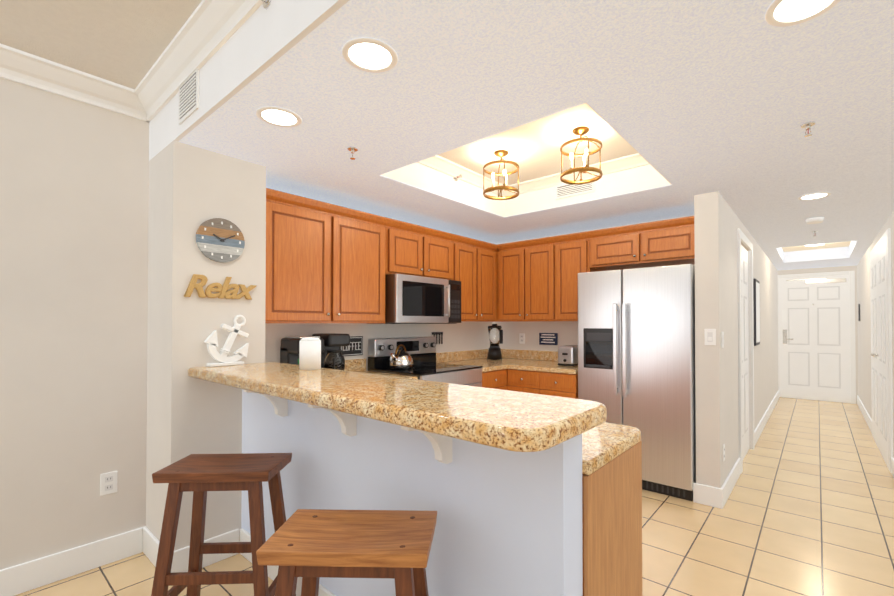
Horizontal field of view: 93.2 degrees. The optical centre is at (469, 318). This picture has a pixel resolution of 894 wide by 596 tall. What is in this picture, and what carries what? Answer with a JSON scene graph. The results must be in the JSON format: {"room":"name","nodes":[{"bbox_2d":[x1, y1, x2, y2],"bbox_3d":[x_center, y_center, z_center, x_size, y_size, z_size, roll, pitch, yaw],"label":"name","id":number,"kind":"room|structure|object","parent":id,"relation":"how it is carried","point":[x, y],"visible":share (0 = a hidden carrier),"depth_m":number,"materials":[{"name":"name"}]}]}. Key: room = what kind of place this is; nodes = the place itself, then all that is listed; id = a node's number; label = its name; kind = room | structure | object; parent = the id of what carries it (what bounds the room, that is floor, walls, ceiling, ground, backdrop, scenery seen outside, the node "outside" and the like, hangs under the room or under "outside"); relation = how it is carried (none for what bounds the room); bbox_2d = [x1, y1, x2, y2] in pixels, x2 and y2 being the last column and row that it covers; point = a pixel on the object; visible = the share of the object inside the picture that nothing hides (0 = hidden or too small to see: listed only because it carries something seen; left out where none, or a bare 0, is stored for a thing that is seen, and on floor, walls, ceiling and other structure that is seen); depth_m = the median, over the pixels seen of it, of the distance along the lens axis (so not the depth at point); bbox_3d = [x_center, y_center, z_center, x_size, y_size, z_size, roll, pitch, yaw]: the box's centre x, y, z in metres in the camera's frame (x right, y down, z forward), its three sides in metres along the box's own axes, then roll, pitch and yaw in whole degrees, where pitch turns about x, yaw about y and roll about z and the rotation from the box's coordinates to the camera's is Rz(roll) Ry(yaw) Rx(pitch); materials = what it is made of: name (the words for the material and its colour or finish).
{"room":"kitchen","nodes":[
{"label":"kitchen","id":0,"kind":"room"},
{"bbox_2d":[0,0,201,88],"bbox_3d":[-0.759,-1.321,-1.376,6.640,0.100,4.470,-1,-1,40],"label":"ceiling","id":1,"kind":"structure","parent":0,"point":[126,43],"depth_m":1.81,"materials":[{"name":"paint"}]},
{"bbox_2d":[146,140,265,550],"bbox_3d":[-1.496,0.202,2.409,0.425,2.180,0.460,-1,-1,40],"label":"wall","id":2,"kind":"structure","parent":0,"point":[192,189],"depth_m":2.23,"materials":[{"name":"paint"}]},
{"bbox_2d":[140,526,159,566],"bbox_3d":[-1.632,1.222,2.198,0.411,0.135,0.020,-1,-1,39],"label":"baseboard","id":3,"kind":"structure","parent":2,"relation":"attached to","point":[149,544],"depth_m":2.26,"materials":[{"name":"white wood"}]},
{"bbox_2d":[171,529,235,572],"bbox_3d":[-1.376,1.222,2.194,0.020,0.135,0.300,-1,-1,39],"label":"baseboard","id":4,"kind":"structure","parent":2,"relation":"attached to","point":[180,561],"depth_m":2.19,"materials":[{"name":"white wood"}]},
{"bbox_2d":[196,218,244,262],"bbox_3d":[-1.329,-0.419,2.261,0.027,0.234,0.234,-1,-1,40],"label":"wall clock","id":5,"kind":"object","parent":2,"relation":"attached to","point":[220,240],"visible":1,"depth_m":2.25,"materials":[{"name":"multicoloured wood"}]},
{"bbox_2d":[184,274,256,299],"bbox_3d":[-1.324,-0.167,2.266,0.022,0.119,0.358,-1,-1,40],"label":"sign","id":6,"kind":"object","parent":2,"relation":"attached to","point":[221,290],"visible":1,"depth_m":2.24,"materials":[{"name":"beige wood"}]},
{"bbox_2d":[0,78,492,569],"bbox_3d":[-2.196,-0.022,1.991,0.120,2.620,7.860,-1,-1,40],"label":"wall","id":7,"kind":"structure","parent":0,"point":[74,192],"depth_m":2.14,"materials":[{"name":"paint"}]},
{"bbox_2d":[0,43,131,115],"bbox_3d":[-3.225,-1.188,0.597,0.085,0.120,4.380,-1,-1,39],"label":"crown molding","id":8,"kind":"structure","parent":7,"relation":"attached to","point":[16,65],"depth_m":2.08,"materials":[{"name":"white wood"}]},
{"bbox_2d":[0,528,139,595],"bbox_3d":[-3.222,1.205,0.626,0.016,0.135,4.470,-1,-1,39],"label":"baseboard","id":9,"kind":"structure","parent":7,"relation":"attached to","point":[30,575],"depth_m":2.10,"materials":[{"name":"white wood"}]},
{"bbox_2d":[100,471,116,495],"bbox_3d":[-1.906,0.870,2.231,0.008,0.114,0.070,-1,-1,40],"label":"outlet","id":10,"kind":"object","parent":7,"relation":"attached to","point":[108,482],"visible":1,"depth_m":2.23,"materials":[{"name":"white plastic"}]},
{"bbox_2d":[128,0,262,121],"bbox_3d":[0.682,-1.192,0.276,6.520,0.120,0.085,-1,-1,39],"label":"crown molding","id":11,"kind":"structure","parent":7,"relation":"attached to","point":[207,30],"depth_m":1.84,"materials":[{"name":"white wood"}]},
{"bbox_2d":[265,188,388,322],"bbox_3d":[-1.070,-0.376,3.014,0.317,0.820,0.972,-1,-1,40],"label":"upper cabinet","id":12,"kind":"object","parent":7,"relation":"attached to","point":[328,263],"depth_m":2.86,"materials":[{"name":"brown wood"}]},
{"bbox_2d":[339,336,362,355],"bbox_3d":[-0.947,0.221,3.392,0.016,0.155,0.215,-1,-1,40],"label":"coffee sign","id":13,"kind":"object","parent":7,"relation":"attached to","point":[354,347],"visible":0.81,"depth_m":3.40,"materials":[{"name":"black plastic"}]},
{"bbox_2d":[389,218,456,280],"bbox_3d":[-0.511,-0.563,3.693,0.317,0.430,0.778,-1,-1,40],"label":"upper cabinet","id":14,"kind":"object","parent":7,"relation":"attached to","point":[415,250],"depth_m":3.57,"materials":[{"name":"brown wood"}]},
{"bbox_2d":[367,274,460,323],"bbox_3d":[-0.457,-0.149,3.643,0.457,0.386,0.764,-1,-1,40],"label":"microwave","id":15,"kind":"object","parent":14,"relation":"attached to","point":[410,299],"visible":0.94,"depth_m":3.43,"materials":[{"name":"metal"}]},
{"bbox_2d":[432,332,442,343],"bbox_3d":[-0.313,0.192,4.162,0.018,0.120,0.150,-1,-1,40],"label":"key rack","id":16,"kind":"object","parent":7,"relation":"attached to","point":[437,333],"visible":0.94,"depth_m":4.17,"materials":[{"name":"black plastic"}]},
{"bbox_2d":[457,235,498,321],"bbox_3d":[-0.044,-0.372,4.258,0.317,0.800,0.688,-1,-1,40],"label":"upper cabinet","id":17,"kind":"object","parent":7,"relation":"attached to","point":[476,259],"depth_m":4.17,"materials":[{"name":"brown wood"}]},
{"bbox_2d":[241,389,582,595],"bbox_3d":[-0.534,0.790,1.696,1.960,0.988,0.306,-1,-1,40],"label":"wall","id":18,"kind":"structure","parent":0,"point":[509,523],"depth_m":1.36,"materials":[{"name":"paint"}]},
{"bbox_2d":[236,528,335,595],"bbox_3d":[-0.502,1.217,1.717,1.976,0.135,0.046,-1,-1,39],"label":"baseboard","id":19,"kind":"structure","parent":18,"relation":"attached to","point":[245,536],"depth_m":2.08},
{"bbox_2d":[188,362,606,451],"bbox_3d":[-0.508,0.269,1.675,2.027,0.050,0.445,-1,-1,40],"label":"bar","id":20,"kind":"object","parent":18,"relation":"on","point":[516,421],"visible":0.98,"depth_m":1.22,"materials":[{"name":"beige stone"}]},
{"bbox_2d":[204,315,248,366],"bbox_3d":[-1.298,0.114,2.261,0.054,0.271,0.216,-1,-1,40],"label":"decor","id":21,"kind":"object","parent":20,"relation":"on","point":[222,358],"visible":0.94,"depth_m":2.25,"materials":[{"name":"white wood"}]},
{"bbox_2d":[298,338,320,369],"bbox_3d":[-0.785,0.172,2.083,0.102,0.152,0.100,-1,-1,40],"label":"canister","id":22,"kind":"object","parent":20,"relation":"on","point":[309,354],"visible":1,"depth_m":2.04,"materials":[{"name":"ceramic"}]},
{"bbox_2d":[15,397,893,595],"bbox_3d":[1.738,1.313,2.063,7.200,0.050,13.000,-1,-1,40],"label":"floor","id":23,"kind":"structure","parent":0,"point":[807,509],"depth_m":2.57,"materials":[{"name":"tile"}]},
{"bbox_2d":[151,453,295,595],"bbox_3d":[-0.993,0.937,1.726,0.470,0.695,0.294,0,-1,-2],"label":"stool","id":24,"kind":"object","parent":23,"relation":"on","point":[199,475],"visible":0.94,"depth_m":1.64,"materials":[{"name":"brown wood"}]},
{"bbox_2d":[256,509,436,595],"bbox_3d":[-0.318,0.933,1.177,0.469,0.690,0.293,0,-1,2],"label":"stool","id":25,"kind":"object","parent":23,"relation":"on","point":[310,547],"visible":1,"depth_m":1.11,"materials":[{"name":"brown wood"}]},
{"bbox_2d":[368,337,482,386],"bbox_3d":[-0.343,0.725,3.539,0.691,1.120,0.726,-1,-1,40],"label":"range","id":26,"kind":"object","parent":23,"relation":"on","point":[421,351],"visible":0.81,"depth_m":3.51,"materials":[{"name":"metal"}]},
{"bbox_2d":[388,344,412,368],"bbox_3d":[-0.579,0.307,3.454,0.206,0.196,0.255,-1,-1,40],"label":"kettle","id":27,"kind":"object","parent":26,"relation":"on","point":[400,359],"visible":1,"depth_m":3.40,"materials":[{"name":"silver metal"}]},
{"bbox_2d":[482,369,509,390],"bbox_3d":[0.002,0.894,4.013,0.680,0.832,0.435,-1,-1,40],"label":"base cabinet","id":28,"kind":"object","parent":23,"relation":"on","point":[498,379],"depth_m":3.87,"materials":[{"name":"brown wood"}]},
{"bbox_2d":[510,369,577,398],"bbox_3d":[0.805,0.894,4.002,0.720,0.832,0.677,-1,-1,40],"label":"base cabinet","id":29,"kind":"object","parent":23,"relation":"on","point":[536,382],"depth_m":3.74,"materials":[{"name":"brown wood"}]},
{"bbox_2d":[436,349,508,371],"bbox_3d":[-0.025,0.405,4.020,0.637,0.140,0.406,-1,-1,39],"label":"countertop","id":30,"kind":"structure","parent":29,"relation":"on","point":[469,357],"depth_m":4.32,"materials":[{"name":"beige stone"}]},
{"bbox_2d":[487,324,502,359],"bbox_3d":[0.285,0.249,4.621,0.190,0.385,0.170,-1,-1,40],"label":"blender","id":31,"kind":"object","parent":30,"relation":"on","point":[495,331],"visible":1,"depth_m":4.57,"materials":[{"name":"black plastic"}]},
{"bbox_2d":[501,349,577,373],"bbox_3d":[0.578,0.408,4.210,1.327,0.140,0.653,-1,-1,39],"label":"countertop","id":32,"kind":"structure","parent":29,"relation":"on","point":[529,360],"depth_m":4.32,"materials":[{"name":"beige stone"}]},
{"bbox_2d":[558,345,577,365],"bbox_3d":[0.961,0.343,3.969,0.170,0.182,0.284,-1,-1,40],"label":"toaster","id":33,"kind":"object","parent":32,"relation":"on","point":[567,355],"visible":0.81,"depth_m":3.86,"materials":[{"name":"silver metal"}]},
{"bbox_2d":[582,441,641,595],"bbox_3d":[0.292,0.866,1.542,0.519,0.832,0.500,-1,-1,40],"label":"base cabinet","id":34,"kind":"object","parent":23,"relation":"on","point":[612,521],"depth_m":1.34,"materials":[{"name":"brown wood"}]},
{"bbox_2d":[345,358,365,364],"bbox_3d":[-0.783,0.395,3.100,0.637,0.140,0.508,-1,-1,39],"label":"countertop","id":35,"kind":"structure","parent":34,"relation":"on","point":[353,361],"depth_m":3.41,"materials":[{"name":"beige stone"}]},
{"bbox_2d":[312,333,349,369],"bbox_3d":[-0.992,0.266,3.055,0.281,0.315,0.180,-1,-1,40],"label":"drip coffee maker","id":36,"kind":"object","parent":35,"relation":"on","point":[332,356],"visible":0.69,"depth_m":2.99,"materials":[{"name":"black plastic"}]},
{"bbox_2d":[345,365,640,474],"bbox_3d":[-0.427,0.384,2.146,2.402,0.140,0.510,-1,-1,39],"label":"countertop","id":37,"kind":"structure","parent":34,"relation":"on","point":[604,443],"depth_m":1.42,"materials":[{"name":"beige stone"}]},
{"bbox_2d":[280,336,323,364],"bbox_3d":[-1.131,0.272,2.879,0.290,0.300,0.190,-1,-1,40],"label":"pod coffee maker","id":38,"kind":"object","parent":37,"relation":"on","point":[289,350],"visible":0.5,"depth_m":2.84,"materials":[{"name":"black plastic"}]},
{"bbox_2d":[578,264,695,500],"bbox_3d":[1.419,0.459,3.474,0.865,1.690,0.683,-1,-1,40],"label":"fridge","id":39,"kind":"object","parent":23,"relation":"on","point":[636,347],"visible":0.83,"depth_m":3.17,"materials":[{"name":"metal"}]},
{"bbox_2d":[149,0,893,269],"bbox_3d":[3.350,-1.094,3.606,6.640,0.440,8.450,-1,-1,40],"label":"ceiling","id":40,"kind":"structure","parent":0,"point":[688,100],"depth_m":1.85,"materials":[{"name":"paint"}]},
{"bbox_2d":[179,69,198,124],"bbox_3d":[-1.305,-1.030,1.959,0.250,0.185,0.011,-1,-1,40],"label":"ceiling vent","id":41,"kind":"object","parent":40,"relation":"in","point":[188,97],"visible":0.96,"depth_m":1.94,"materials":[{"name":"white metal"}]},
{"bbox_2d":[261,0,270,8],"bbox_3d":[-0.720,-1.109,1.452,0.052,0.052,0.053,-1,-1,40],"label":"sprinkler","id":42,"kind":"object","parent":40,"relation":"attached to","point":[266,3],"visible":1,"depth_m":1.46,"materials":[{"name":"silver metal"}]},
{"bbox_2d":[256,106,301,127],"bbox_3d":[-0.841,-0.891,1.868,0.188,0.008,0.188,-1,-1,40],"label":"recessed light","id":43,"kind":"object","parent":40,"relation":"in","point":[279,116],"visible":1,"depth_m":1.86,"materials":[{"name":"white glass"}]},
{"bbox_2d":[347,147,357,159],"bbox_3d":[-0.611,-0.864,2.210,0.052,0.053,0.052,-1,-1,40],"label":"sprinkler","id":44,"kind":"object","parent":40,"relation":"attached to","point":[353,149],"visible":1,"depth_m":2.20,"materials":[{"name":"silver metal"}]},
{"bbox_2d":[342,38,397,72],"bbox_3d":[-0.338,-0.896,1.441,0.188,0.008,0.188,-1,-1,40],"label":"recessed light","id":45,"kind":"object","parent":40,"relation":"in","point":[371,55],"visible":1,"depth_m":1.44,"materials":[{"name":"white glass"}]},
{"bbox_2d":[453,174,461,180],"bbox_3d":[-0.084,-1.050,3.126,0.053,0.052,0.052,-1,-1,40],"label":"sprinkler","id":46,"kind":"object","parent":40,"relation":"attached to","point":[457,177],"visible":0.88,"depth_m":3.13,"materials":[{"name":"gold metal"}]},
{"bbox_2d":[483,150,518,199],"bbox_3d":[0.215,-0.969,2.852,0.246,0.305,0.246,-1,-1,40],"label":"ceiling light","id":47,"kind":"object","parent":40,"relation":"hanging from","point":[501,154],"visible":1,"depth_m":2.84,"materials":[{"name":"gold metal"}]},
{"bbox_2d":[555,177,594,198],"bbox_3d":[0.801,-0.994,3.217,0.320,0.110,0.011,-1,-1,40],"label":"ceiling vent","id":48,"kind":"object","parent":40,"relation":"in","point":[564,190],"visible":0.92,"depth_m":3.22,"materials":[{"name":"white metal"}]},
{"bbox_2d":[560,126,602,184],"bbox_3d":[0.666,-0.973,2.519,0.246,0.305,0.246,-1,-1,40],"label":"ceiling light","id":49,"kind":"object","parent":40,"relation":"hanging from","point":[580,131],"visible":1,"depth_m":2.51,"materials":[{"name":"gold metal"}]},
{"bbox_2d":[765,0,840,26],"bbox_3d":[0.956,-0.898,1.203,0.188,0.008,0.188,-1,-1,40],"label":"recessed light","id":50,"kind":"object","parent":40,"relation":"in","point":[782,13],"visible":1,"depth_m":1.23,"materials":[{"name":"white glass"}]},
{"bbox_2d":[801,122,814,136],"bbox_3d":[1.557,-0.867,1.939,0.052,0.053,0.052,-1,-1,40],"label":"sprinkler","id":51,"kind":"object","parent":40,"relation":"attached to","point":[807,125],"visible":1,"depth_m":1.93,"materials":[{"name":"silver metal"}]},
{"bbox_2d":[798,192,830,199],"bbox_3d":[2.471,-0.878,3.025,0.188,0.008,0.188,-1,-1,40],"label":"recessed light","id":52,"kind":"object","parent":40,"relation":"in","point":[816,195],"visible":1,"depth_m":3.02,"materials":[{"name":"white glass"}]},
{"bbox_2d":[805,217,823,223],"bbox_3d":[3.019,-0.856,3.689,0.130,0.035,0.130,-1,-1,40],"label":"smoke detector","id":53,"kind":"object","parent":40,"relation":"attached to","point":[815,220],"visible":1,"depth_m":3.65,"materials":[{"name":"white plastic"}]},
{"bbox_2d":[493,215,694,351],"bbox_3d":[1.172,0.223,4.227,2.230,2.180,0.120,-1,-1,40],"label":"wall","id":54,"kind":"structure","parent":0,"point":[567,331],"depth_m":4.52,"materials":[{"name":"paint"}]},
{"bbox_2d":[496,244,503,321],"bbox_3d":[0.308,-0.368,4.626,0.392,0.800,0.367,-1,-1,40],"label":"upper cabinet","id":55,"kind":"object","parent":54,"relation":"attached to","point":[500,254],"depth_m":4.38,"materials":[{"name":"brown wood"}]},
{"bbox_2d":[519,333,524,343],"bbox_3d":[0.579,0.217,4.632,0.070,0.114,0.008,-1,-1,40],"label":"outlet","id":56,"kind":"object","parent":54,"relation":"attached to","point":[521,338],"visible":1,"depth_m":4.63,"materials":[{"name":"white plastic"}]},
{"bbox_2d":[504,236,559,321],"bbox_3d":[0.693,-0.371,4.309,0.708,0.800,0.367,-1,-1,40],"label":"upper cabinet","id":57,"kind":"object","parent":54,"relation":"attached to","point":[536,280],"depth_m":4.14,"materials":[{"name":"brown wood"}]},
{"bbox_2d":[539,333,557,344],"bbox_3d":[0.827,0.212,4.421,0.210,0.125,0.016,-1,-1,40],"label":"sign plaque","id":58,"kind":"object","parent":54,"relation":"attached to","point":[548,338],"visible":1,"depth_m":4.41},
{"bbox_2d":[560,231,595,321],"bbox_3d":[1.026,-0.374,4.034,0.400,0.800,0.367,-1,-1,40],"label":"upper cabinet","id":59,"kind":"object","parent":54,"relation":"attached to","point":[574,246],"depth_m":3.87,"materials":[{"name":"brown wood"}]},
{"bbox_2d":[588,222,655,270],"bbox_3d":[1.379,-0.618,3.746,0.508,0.320,0.367,-1,-1,40],"label":"upper cabinet","id":60,"kind":"object","parent":54,"relation":"attached to","point":[622,247],"depth_m":3.61,"materials":[{"name":"brown wood"}]},
{"bbox_2d":[648,216,694,265],"bbox_3d":[1.677,-0.620,3.501,0.508,0.320,0.367,-1,-1,40],"label":"upper cabinet","id":61,"kind":"object","parent":54,"relation":"attached to","point":[670,241],"depth_m":3.34,"materials":[{"name":"brown wood"}]},
{"bbox_2d":[694,191,777,487],"bbox_3d":[3.467,0.233,5.140,0.150,2.180,5.670,-1,-1,40],"label":"wall","id":62,"kind":"structure","parent":0,"point":[718,223],"depth_m":3.01,"materials":[{"name":"paint"}]},
{"bbox_2d":[704,329,715,344],"bbox_3d":[1.675,0.128,2.936,0.070,0.114,0.011,-1,-1,40],"label":"light switch","id":63,"kind":"object","parent":62,"relation":"attached to","point":[710,336],"visible":1,"depth_m":2.93,"materials":[{"name":"white plastic"}]},
{"bbox_2d":[721,332,723,347],"bbox_3d":[1.790,0.149,2.979,0.011,0.114,0.070,-1,-1,40],"label":"light switch","id":64,"kind":"object","parent":62,"relation":"attached to","point":[722,339],"visible":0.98,"depth_m":2.96,"materials":[{"name":"white plastic"}]},
{"bbox_2d":[722,444,724,461],"bbox_3d":[1.802,0.949,2.986,0.008,0.114,0.070,-1,-1,40],"label":"outlet","id":65,"kind":"object","parent":62,"relation":"attached to","point":[723,447],"visible":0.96,"depth_m":2.96,"materials":[{"name":"white plastic"}]},
{"bbox_2d":[716,458,740,508],"bbox_3d":[1.996,1.234,3.214,0.016,0.135,0.876,-1,-1,39],"label":"baseboard","id":66,"kind":"structure","parent":62,"relation":"attached to","point":[723,493],"depth_m":3.06,"materials":[{"name":"white wood"}]},
{"bbox_2d":[737,229,754,472],"bbox_3d":[2.531,0.275,3.980,0.161,2.070,0.950,-1,-1,40],"label":"hall door","id":67,"kind":"structure","parent":62,"relation":"in","point":[745,365],"depth_m":4.02,"materials":[{"name":"white wood"}]},
{"bbox_2d":[753,279,759,345],"bbox_3d":[3.143,-0.068,4.614,0.022,0.710,0.400,-1,-1,40],"label":"framed picture","id":68,"kind":"object","parent":62,"relation":"attached to","point":[756,296],"visible":0.98,"depth_m":4.50,"materials":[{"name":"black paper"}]},
{"bbox_2d":[754,390,779,444],"bbox_3d":[4.113,1.263,5.782,0.016,0.135,3.840,-1,-1,39],"label":"baseboard","id":69,"kind":"structure","parent":62,"relation":"attached to","point":[757,432],"depth_m":5.24,"materials":[{"name":"white wood"}]},
{"bbox_2d":[782,241,850,251],"bbox_3d":[4.510,-1.028,5.507,0.730,0.030,1.600,-1,-1,40],"label":"ceiling","id":70,"kind":"structure","parent":0,"point":[824,246],"depth_m":5.90,"materials":[{"name":"paint"}]},
{"bbox_2d":[778,265,857,403],"bbox_3d":[5.699,0.255,7.053,1.160,2.180,0.120,-1,-1,40],"label":"wall","id":71,"kind":"structure","parent":0,"point":[819,270],"depth_m":6.72,"materials":[{"name":"paint"}]},
{"bbox_2d":[778,271,855,403],"bbox_3d":[5.659,0.296,6.941,1.020,2.095,0.098,-1,-1,40],"label":"entry door","id":72,"kind":"structure","parent":71,"relation":"in","point":[816,337],"depth_m":6.92,"materials":[{"name":"white metal"}]},
{"bbox_2d":[857,212,893,457],"bbox_3d":[4.029,0.221,4.022,0.120,2.180,6.920,-1,-1,40],"label":"wall","id":73,"kind":"structure","parent":0,"point":[864,333],"depth_m":5.39,"materials":[{"name":"paint"}]},
{"bbox_2d":[858,304,859,320],"bbox_3d":[5.791,-0.089,6.268,0.011,0.250,0.180,-1,-1,40],"label":"sign","id":74,"kind":"object","parent":73,"relation":"attached to","point":[858,312],"visible":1,"depth_m":6.25,"materials":[{"name":"grey metal"}]},
{"bbox_2d":[857,395,871,432],"bbox_3d":[5.338,1.262,5.705,0.016,0.135,2.400,-1,-1,39],"label":"baseboard","id":75,"kind":"structure","parent":73,"relation":"attached to","point":[863,410],"depth_m":5.54,"materials":[{"name":"white wood"}]},
{"bbox_2d":[870,228,892,472],"bbox_3d":[4.050,0.275,4.200,0.073,2.075,1.560,-1,-1,40],"label":"hall door","id":76,"kind":"structure","parent":73,"relation":"in","point":[881,345],"depth_m":3.93,"materials":[{"name":"white wood"}]},
{"bbox_2d":[891,457,893,476],"bbox_3d":[3.417,1.236,3.375,0.016,0.135,0.480,-1,-1,39],"label":"baseboard","id":77,"kind":"structure","parent":73,"relation":"attached to","point":[892,459],"depth_m":3.50,"materials":[{"name":"white wood"}]}
]}

